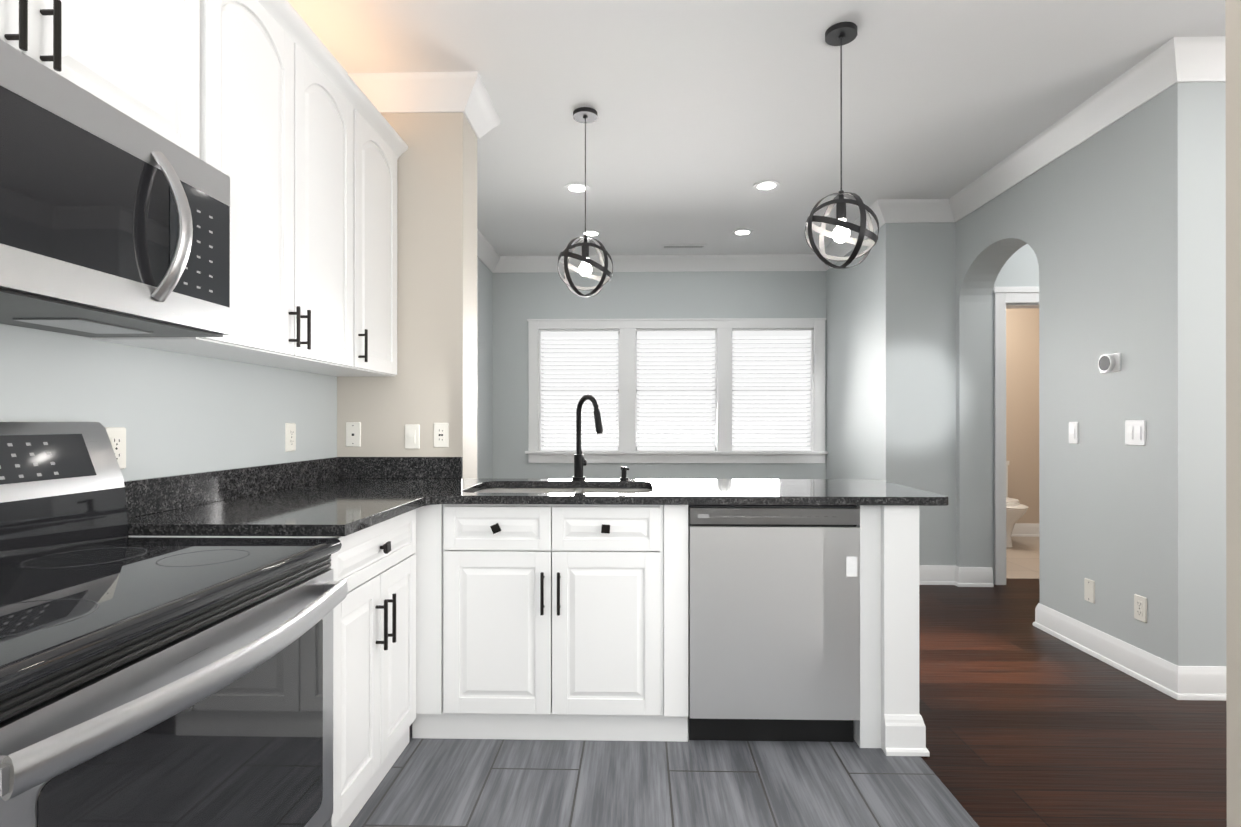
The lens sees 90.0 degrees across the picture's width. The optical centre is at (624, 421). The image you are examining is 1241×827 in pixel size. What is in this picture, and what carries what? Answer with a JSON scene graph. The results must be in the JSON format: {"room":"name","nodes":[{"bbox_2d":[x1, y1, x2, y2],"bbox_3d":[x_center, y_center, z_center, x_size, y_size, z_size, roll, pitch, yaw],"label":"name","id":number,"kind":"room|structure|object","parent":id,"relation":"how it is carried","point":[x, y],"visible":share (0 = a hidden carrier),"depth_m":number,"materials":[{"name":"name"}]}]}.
{"room":"kitchen","nodes":[
{"label":"kitchen","id":0,"kind":"room"},
{"bbox_2d":[0,257,492,480],"bbox_3d":[-1.415,-0.201,2.251,0.120,2.740,7.730,0,0,1],"label":"wall","id":1,"kind":"structure","parent":0,"point":[174,413],"depth_m":1.91,"materials":[{"name":"grey paint"}]},
{"bbox_2d":[0,0,199,157],"bbox_3d":[-1.215,-0.930,1.127,0.328,0.605,0.916,0,0,1],"label":"upper cabinet","id":2,"kind":"object","parent":1,"relation":"attached to","point":[138,61],"visible":0.6,"depth_m":1.35,"materials":[{"name":"white wood"}]},
{"bbox_2d":[0,39,229,336],"bbox_3d":[-1.167,-0.417,1.125,0.422,0.411,0.916,0,0,1],"label":"microwave","id":3,"kind":"object","parent":2,"relation":"attached to","point":[114,222],"visible":1,"depth_m":1.22,"materials":[{"name":"silver metal"}]},
{"bbox_2d":[105,427,125,468],"bbox_3d":[-1.364,0.073,1.664,0.007,0.115,0.070,0,0,1],"label":"electrical outlet","id":4,"kind":"object","parent":1,"relation":"attached to","point":[117,436],"visible":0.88,"depth_m":1.67,"materials":[{"name":"white plastic"}]},
{"bbox_2d":[91,0,353,367],"bbox_3d":[-1.194,-0.720,2.009,0.328,1.022,0.841,0,0,1],"label":"upper cabinet","id":5,"kind":"object","parent":1,"relation":"attached to","point":[276,126],"visible":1,"depth_m":1.92,"materials":[{"name":"white wood"}]},
{"bbox_2d":[285,423,295,451],"bbox_3d":[-1.345,0.065,2.504,0.007,0.115,0.070,0,0,1],"label":"electrical outlet","id":6,"kind":"object","parent":1,"relation":"attached to","point":[290,436],"visible":1,"depth_m":2.49,"materials":[{"name":"white plastic"}]},
{"bbox_2d":[286,0,349,75],"bbox_3d":[-1.343,-1.506,0.701,0.096,0.135,4.390,0,0,1],"label":"crown molding","id":7,"kind":"structure","parent":1,"relation":"attached to","point":[286,0],"depth_m":2.52,"materials":[{"name":"white wood"}]},
{"bbox_2d":[257,0,407,159],"bbox_3d":[-1.208,-1.251,1.347,0.332,0.062,3.088,0,0,1],"label":"crown molding","id":8,"kind":"structure","parent":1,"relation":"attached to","point":[292,23],"depth_m":2.20,"materials":[{"name":"white wood"}]},
{"bbox_2d":[284,109,396,376],"bbox_3d":[-1.179,-0.719,2.662,0.328,1.022,0.456,0,0,1],"label":"upper cabinet","id":9,"kind":"object","parent":1,"relation":"attached to","point":[375,271],"visible":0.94,"depth_m":2.61,"materials":[{"name":"white wood"}]},
{"bbox_2d":[477,229,501,271],"bbox_3d":[-1.254,-1.500,4.505,0.096,0.135,2.700,0,0,1],"label":"crown molding","id":10,"kind":"structure","parent":1,"relation":"attached to","point":[486,253],"depth_m":5.57,"materials":[{"name":"white wood"}]},
{"bbox_2d":[337,112,476,477],"bbox_3d":[-1.042,-0.200,3.018,0.590,2.740,0.260,0,0,1],"label":"wall","id":11,"kind":"structure","parent":0,"point":[430,384],"depth_m":2.89,"materials":[{"name":"beige paint"}]},
{"bbox_2d":[346,422,360,446],"bbox_3d":[-1.262,0.062,2.889,0.070,0.115,0.006,0,0,1],"label":"jack wall plate","id":12,"kind":"object","parent":11,"relation":"attached to","point":[353,434],"visible":1,"depth_m":2.89,"materials":[{"name":"white plastic"}]},
{"bbox_2d":[405,424,419,448],"bbox_3d":[-0.985,0.072,2.880,0.070,0.115,0.010,0,0,1],"label":"light switch","id":13,"kind":"object","parent":11,"relation":"attached to","point":[412,436],"visible":1,"depth_m":2.88,"materials":[{"name":"white plastic"}]},
{"bbox_2d":[350,71,489,119],"bbox_3d":[-0.938,-1.502,2.839,0.566,0.135,0.096,0,0,1],"label":"crown molding","id":14,"kind":"structure","parent":11,"relation":"attached to","point":[396,92],"depth_m":2.84,"materials":[{"name":"white wood"}]},
{"bbox_2d":[434,423,448,446],"bbox_3d":[-0.850,0.064,2.878,0.070,0.115,0.008,0,0,1],"label":"electrical outlet","id":15,"kind":"object","parent":11,"relation":"attached to","point":[441,434],"visible":1,"depth_m":2.88,"materials":[{"name":"white plastic"}]},
{"bbox_2d":[467,104,499,138],"bbox_3d":[-0.929,-1.502,3.195,0.566,0.135,0.096,0,0,1],"label":"crown molding","id":16,"kind":"structure","parent":11,"relation":"attached to","point":[480,128],"depth_m":3.12,"materials":[{"name":"white wood"}]},
{"bbox_2d":[493,271,825,478],"bbox_3d":[0.389,-0.195,6.005,3.310,2.740,0.140,0,0,1],"label":"wall","id":17,"kind":"structure","parent":0,"point":[519,299],"depth_m":5.94,"materials":[{"name":"grey paint"}]},
{"bbox_2d":[492,254,828,272],"bbox_3d":[0.326,-1.498,5.890,3.190,0.135,0.096,0,0,1],"label":"crown molding","id":18,"kind":"structure","parent":17,"relation":"attached to","point":[739,262],"depth_m":5.88,"materials":[{"name":"white wood"}]},
{"bbox_2d":[525,318,827,462],"bbox_3d":[0.489,-0.289,5.965,2.863,1.376,0.195,0,0,1],"label":"window","id":19,"kind":"structure","parent":17,"relation":"in","point":[627,398],"depth_m":5.92,"materials":[{"name":"white wood"}]},
{"bbox_2d":[541,331,617,450],"bbox_3d":[-0.434,-0.289,5.999,0.753,1.148,0.056,0,0,1],"label":"window blind","id":20,"kind":"object","parent":19,"relation":"attached to","point":[586,352],"visible":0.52,"depth_m":6.00,"materials":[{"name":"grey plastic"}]},
{"bbox_2d":[637,331,714,450],"bbox_3d":[0.497,-0.289,5.978,0.752,1.148,0.056,0,0,1],"label":"window blind","id":21,"kind":"object","parent":19,"relation":"attached to","point":[684,339],"visible":1,"depth_m":5.97,"materials":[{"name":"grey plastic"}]},
{"bbox_2d":[732,331,810,450],"bbox_3d":[1.416,-0.289,5.956,0.752,1.148,0.056,0,0,1],"label":"window blind","id":22,"kind":"object","parent":19,"relation":"attached to","point":[773,340],"visible":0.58,"depth_m":5.95,"materials":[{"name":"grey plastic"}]},
{"bbox_2d":[349,724,978,826],"bbox_3d":[-0.199,1.165,0.670,2.385,0.004,4.390,0,0,1],"label":"floor","id":23,"kind":"structure","parent":0,"point":[425,782],"depth_m":1.98,"materials":[{"name":"grey tile"}]},
{"bbox_2d":[0,422,347,826],"bbox_3d":[-1.022,0.582,1.138,0.710,1.162,0.881,0,0,1],"label":"range","id":24,"kind":"object","parent":23,"relation":"on","point":[166,681],"visible":1,"depth_m":1.14,"materials":[{"name":"grey"}]},
{"bbox_2d":[128,509,415,826],"bbox_3d":[-1.033,0.730,1.921,0.652,0.870,0.677,0,0,1],"label":"base cabinet","id":25,"kind":"object","parent":23,"relation":"on","point":[374,661],"visible":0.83,"depth_m":1.83,"materials":[{"name":"white wood"}]},
{"bbox_2d":[412,504,687,741],"bbox_3d":[-0.269,0.731,2.508,1.010,0.870,0.641,0,0,1],"label":"base cabinet","id":26,"kind":"object","parent":23,"relation":"on","point":[551,621],"visible":0.88,"depth_m":2.23,"materials":[{"name":"white wood"}]},
{"bbox_2d":[688,505,859,741],"bbox_3d":[0.541,0.735,2.501,0.600,0.862,0.604,0,0,1],"label":"dishwasher","id":27,"kind":"object","parent":23,"relation":"on","point":[773,622],"visible":0.92,"depth_m":2.20,"materials":[{"name":"grey metal"}]},
{"bbox_2d":[854,505,929,756],"bbox_3d":[0.652,0.730,2.494,0.833,0.870,0.657,0,0,1],"label":"end post","id":28,"kind":"object","parent":23,"relation":"on","point":[890,722],"visible":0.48,"depth_m":2.18,"materials":[{"name":"white wood"}]},
{"bbox_3d":[-1.077,0.727,0.045,0.652,0.870,1.298,0,0,1],"label":"base cabinet","id":29,"kind":"object","parent":23,"relation":"on","visible":0},
{"bbox_2d":[124,462,471,535],"bbox_3d":[-0.960,0.228,1.884,0.803,0.130,0.602,0,0,1],"label":"countertop","id":30,"kind":"structure","parent":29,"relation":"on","point":[338,496],"depth_m":1.99,"materials":[{"name":"grey stone"}]},
{"bbox_2d":[295,394,948,505],"bbox_3d":[-0.100,0.197,2.515,2.493,0.630,0.698,0,0,1],"label":"countertop","id":31,"kind":"structure","parent":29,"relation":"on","point":[578,489],"depth_m":2.40,"materials":[{"name":"grey stone"}]},
{"bbox_2d":[475,488,650,492],"bbox_3d":[-0.253,0.404,2.516,0.742,0.217,0.479,0,0,1],"label":"sink","id":32,"kind":"object","parent":31,"relation":"in","point":[477,490],"depth_m":2.73,"materials":[{"name":"silver metal"}]},
{"bbox_2d":[572,394,602,479],"bbox_3d":[-0.164,0.073,2.767,0.147,0.383,0.198,0,0,1],"label":"faucet","id":33,"kind":"object","parent":31,"relation":"on","point":[579,461],"depth_m":2.79,"materials":[{"name":"black metal"}]},
{"bbox_2d":[620,467,628,479],"bbox_3d":[0.001,0.235,2.801,0.045,0.058,0.062,0,0,1],"label":"soap dispenser","id":34,"kind":"object","parent":31,"relation":"on","point":[623,469],"depth_m":2.80,"materials":[{"name":"black metal"}]},
{"bbox_2d":[288,0,1225,255],"bbox_3d":[1.471,-1.621,2.466,6.040,0.100,8.450,0,0,1],"label":"ceiling","id":35,"kind":"structure","parent":0,"point":[711,113],"depth_m":2.95,"materials":[{"name":"white paint"}]},
{"bbox_2d":[564,183,589,192],"bbox_3d":[-0.315,-1.564,4.163,0.176,0.006,0.176,0,0,1],"label":"recessed light","id":36,"kind":"object","parent":35,"relation":"in","point":[575,187],"visible":0.94,"depth_m":4.15,"materials":[{"name":"white"}]},
{"bbox_2d":[557,107,612,296],"bbox_3d":[-0.198,-1.102,3.159,0.283,0.934,0.288,0,0,1],"label":"pendant light","id":37,"kind":"object","parent":35,"relation":"hanging from","point":[585,115],"visible":1,"depth_m":3.13,"materials":[{"name":"grey metal"}]},
{"bbox_2d":[580,230,601,236],"bbox_3d":[-0.276,-1.563,5.162,0.176,0.006,0.176,0,0,1],"label":"recessed light","id":38,"kind":"object","parent":35,"relation":"in","point":[592,233],"visible":0.9,"depth_m":5.15,"materials":[{"name":"white"}]},
{"bbox_2d":[661,244,706,248],"bbox_3d":[0.533,-1.562,5.553,0.400,0.008,0.130,0,0,1],"label":"ceiling vent","id":39,"kind":"object","parent":35,"relation":"in","point":[683,246],"visible":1,"depth_m":5.54,"materials":[{"name":"white metal"}]},
{"bbox_2d":[732,229,752,235],"bbox_3d":[0.979,-1.563,5.133,0.176,0.006,0.176,0,0,1],"label":"recessed light","id":40,"kind":"object","parent":35,"relation":"in","point":[741,232],"visible":0.98,"depth_m":5.13,"materials":[{"name":"white"}]},
{"bbox_2d":[753,180,779,190],"bbox_3d":[0.945,-1.564,4.123,0.176,0.006,0.176,0,0,1],"label":"recessed light","id":41,"kind":"object","parent":35,"relation":"in","point":[767,185],"visible":1,"depth_m":4.12,"materials":[{"name":"white"}]},
{"bbox_2d":[805,22,878,268],"bbox_3d":[0.874,-1.093,2.499,0.290,0.954,0.290,0,0,1],"label":"pendant light","id":42,"kind":"object","parent":35,"relation":"hanging from","point":[840,34],"visible":1,"depth_m":2.48,"materials":[{"name":"grey metal"}]},
{"bbox_2d":[826,230,878,479],"bbox_3d":[1.967,-0.196,5.248,0.120,2.740,1.300,0,0,1],"label":"wall","id":43,"kind":"structure","parent":0,"point":[852,372],"depth_m":5.15,"materials":[{"name":"grey paint"}]},
{"bbox_2d":[818,199,893,270],"bbox_3d":[1.855,-1.499,5.084,0.096,0.135,1.396,0,0,1],"label":"crown molding","id":44,"kind":"structure","parent":43,"relation":"attached to","point":[883,209],"depth_m":4.74,"materials":[{"name":"white wood"}]},
{"bbox_2d":[879,222,1038,583],"bbox_3d":[3.115,-0.198,4.511,2.450,2.740,0.120,0,0,1],"label":"wall","id":45,"kind":"structure","parent":0,"point":[917,355],"depth_m":4.47,"materials":[{"name":"grey paint"}]},
{"bbox_2d":[894,199,945,222],"bbox_3d":[2.087,-1.500,4.429,0.360,0.135,0.096,0,0,1],"label":"crown molding","id":46,"kind":"structure","parent":45,"relation":"attached to","point":[905,210],"depth_m":4.42,"materials":[{"name":"white wood"}]},
{"bbox_2d":[993,287,1038,584],"bbox_3d":[3.136,0.105,4.500,0.971,2.135,0.149,0,0,1],"label":"door frame","id":47,"kind":"structure","parent":45,"relation":"attached to","point":[1005,298],"depth_m":4.44,"materials":[{"name":"white wood"}]},
{"bbox_2d":[1006,537,1038,578],"bbox_3d":[3.197,1.172,5.477,2.330,0.004,1.740,0,0,1],"label":"floor","id":48,"kind":"structure","parent":0,"point":[1022,557],"depth_m":5.29,"materials":[{"name":"beige tile"}]},
{"bbox_2d":[1006,461,1027,546],"bbox_3d":[3.573,0.781,5.946,0.460,0.780,0.735,0,0,1],"label":"toilet","id":49,"kind":"object","parent":48,"relation":"on","point":[1016,510],"visible":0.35,"depth_m":5.75,"materials":[{"name":"white ceramic"}]},
{"bbox_2d":[1006,308,1038,522],"bbox_3d":[3.219,-0.195,6.409,2.330,2.740,0.120,0,0,1],"label":"wall","id":50,"kind":"structure","parent":0,"point":[1022,390],"depth_m":6.31,"materials":[{"name":"beige paint"}]},
{"bbox_2d":[1011,523,1038,536],"bbox_3d":[3.219,1.108,6.335,2.325,0.134,0.024,0,0,1],"label":"baseboard","id":51,"kind":"structure","parent":50,"relation":"attached to","point":[1020,529],"depth_m":6.31,"materials":[{"name":"white"}]},
{"bbox_2d":[919,579,1226,826],"bbox_3d":[1.471,1.199,2.461,6.040,0.060,8.450,0,0,1],"label":"floor","id":52,"kind":"structure","parent":0,"point":[1027,723],"depth_m":2.35,"materials":[{"name":"brown wood"}]},
{"bbox_2d":[956,82,1225,665],"bbox_3d":[2.479,-0.199,3.545,0.225,2.740,1.840,0,0,1],"label":"wall","id":53,"kind":"structure","parent":0,"point":[1118,226],"depth_m":2.92,"materials":[{"name":"grey paint"}]},
{"bbox_2d":[946,58,1167,221],"bbox_3d":[2.319,-1.501,3.561,0.096,0.135,1.820,0,0,1],"label":"crown molding","id":54,"kind":"structure","parent":53,"relation":"attached to","point":[1129,91],"depth_m":3.28,"materials":[{"name":"white wood"}]},
{"bbox_2d":[1069,422,1078,443],"bbox_3d":[2.354,0.061,3.256,0.010,0.115,0.070,0,0,1],"label":"light switch","id":55,"kind":"object","parent":53,"relation":"attached to","point":[1073,432],"visible":1,"depth_m":3.25,"materials":[{"name":"white plastic"}]},
{"bbox_2d":[1084,578,1094,603],"bbox_3d":[2.354,0.857,3.140,0.006,0.115,0.070,0,0,1],"label":"electrical outlet","id":56,"kind":"object","parent":53,"relation":"attached to","point":[1089,590],"visible":1,"depth_m":3.14,"materials":[{"name":"white plastic"}]},
{"bbox_2d":[1033,603,1162,691],"bbox_3d":[2.344,1.103,3.096,0.024,0.134,0.928,0,0,1],"label":"baseboard","id":57,"kind":"structure","parent":53,"relation":"attached to","point":[1144,666],"depth_m":3.03,"materials":[{"name":"white wood"}]},
{"bbox_2d":[1098,353,1120,372],"bbox_3d":[2.338,-0.281,3.002,0.031,0.090,0.124,0,0,1],"label":"thermostat","id":58,"kind":"object","parent":53,"relation":"attached to","point":[1108,363],"visible":1,"depth_m":2.98,"materials":[{"name":"white plastic"}]},
{"bbox_2d":[1125,420,1145,445],"bbox_3d":[2.345,0.053,2.852,0.010,0.116,0.116,0,0,1],"label":"light switch","id":59,"kind":"object","parent":53,"relation":"attached to","point":[1135,432],"visible":1,"depth_m":2.84,"materials":[{"name":"white plastic"}]},
{"bbox_2d":[1134,594,1146,622],"bbox_3d":[2.346,0.851,2.822,0.007,0.115,0.070,0,0,1],"label":"electrical outlet","id":60,"kind":"object","parent":53,"relation":"attached to","point":[1140,608],"visible":1,"depth_m":2.81,"materials":[{"name":"white plastic"}]},
{"bbox_2d":[1146,36,1225,87],"bbox_3d":[3.271,-1.503,2.560,2.046,0.135,0.096,0,0,1],"label":"crown molding","id":61,"kind":"structure","parent":53,"relation":"attached to","point":[1166,66],"depth_m":2.59,"materials":[{"name":"white wood"}]},
{"bbox_2d":[1163,659,1225,700],"bbox_3d":[3.308,1.103,2.592,1.974,0.134,0.024,0,0,1],"label":"baseboard","id":62,"kind":"structure","parent":53,"relation":"attached to","point":[1174,681],"depth_m":2.61,"materials":[{"name":"white wood"}]},
{"bbox_2d":[1225,0,1240,826],"bbox_3d":[0.824,-0.205,-0.387,0.200,2.740,2.320,0,0,1],"label":"wall","id":63,"kind":"structure","parent":0,"point":[1233,347],"depth_m":0.77,"materials":[{"name":"beige paint"}]},
{"label":"outside","id":64,"kind":"structure","parent":0,"visible":0},
{"bbox_2d":[544,339,806,445],"bbox_3d":[0.495,-0.299,6.138,3.227,1.771,0.010,0,0,1],"label":"sky","id":65,"kind":"structure","parent":64,"point":[676,398],"depth_m":6.13,"materials":[{"name":"white"}]}
]}

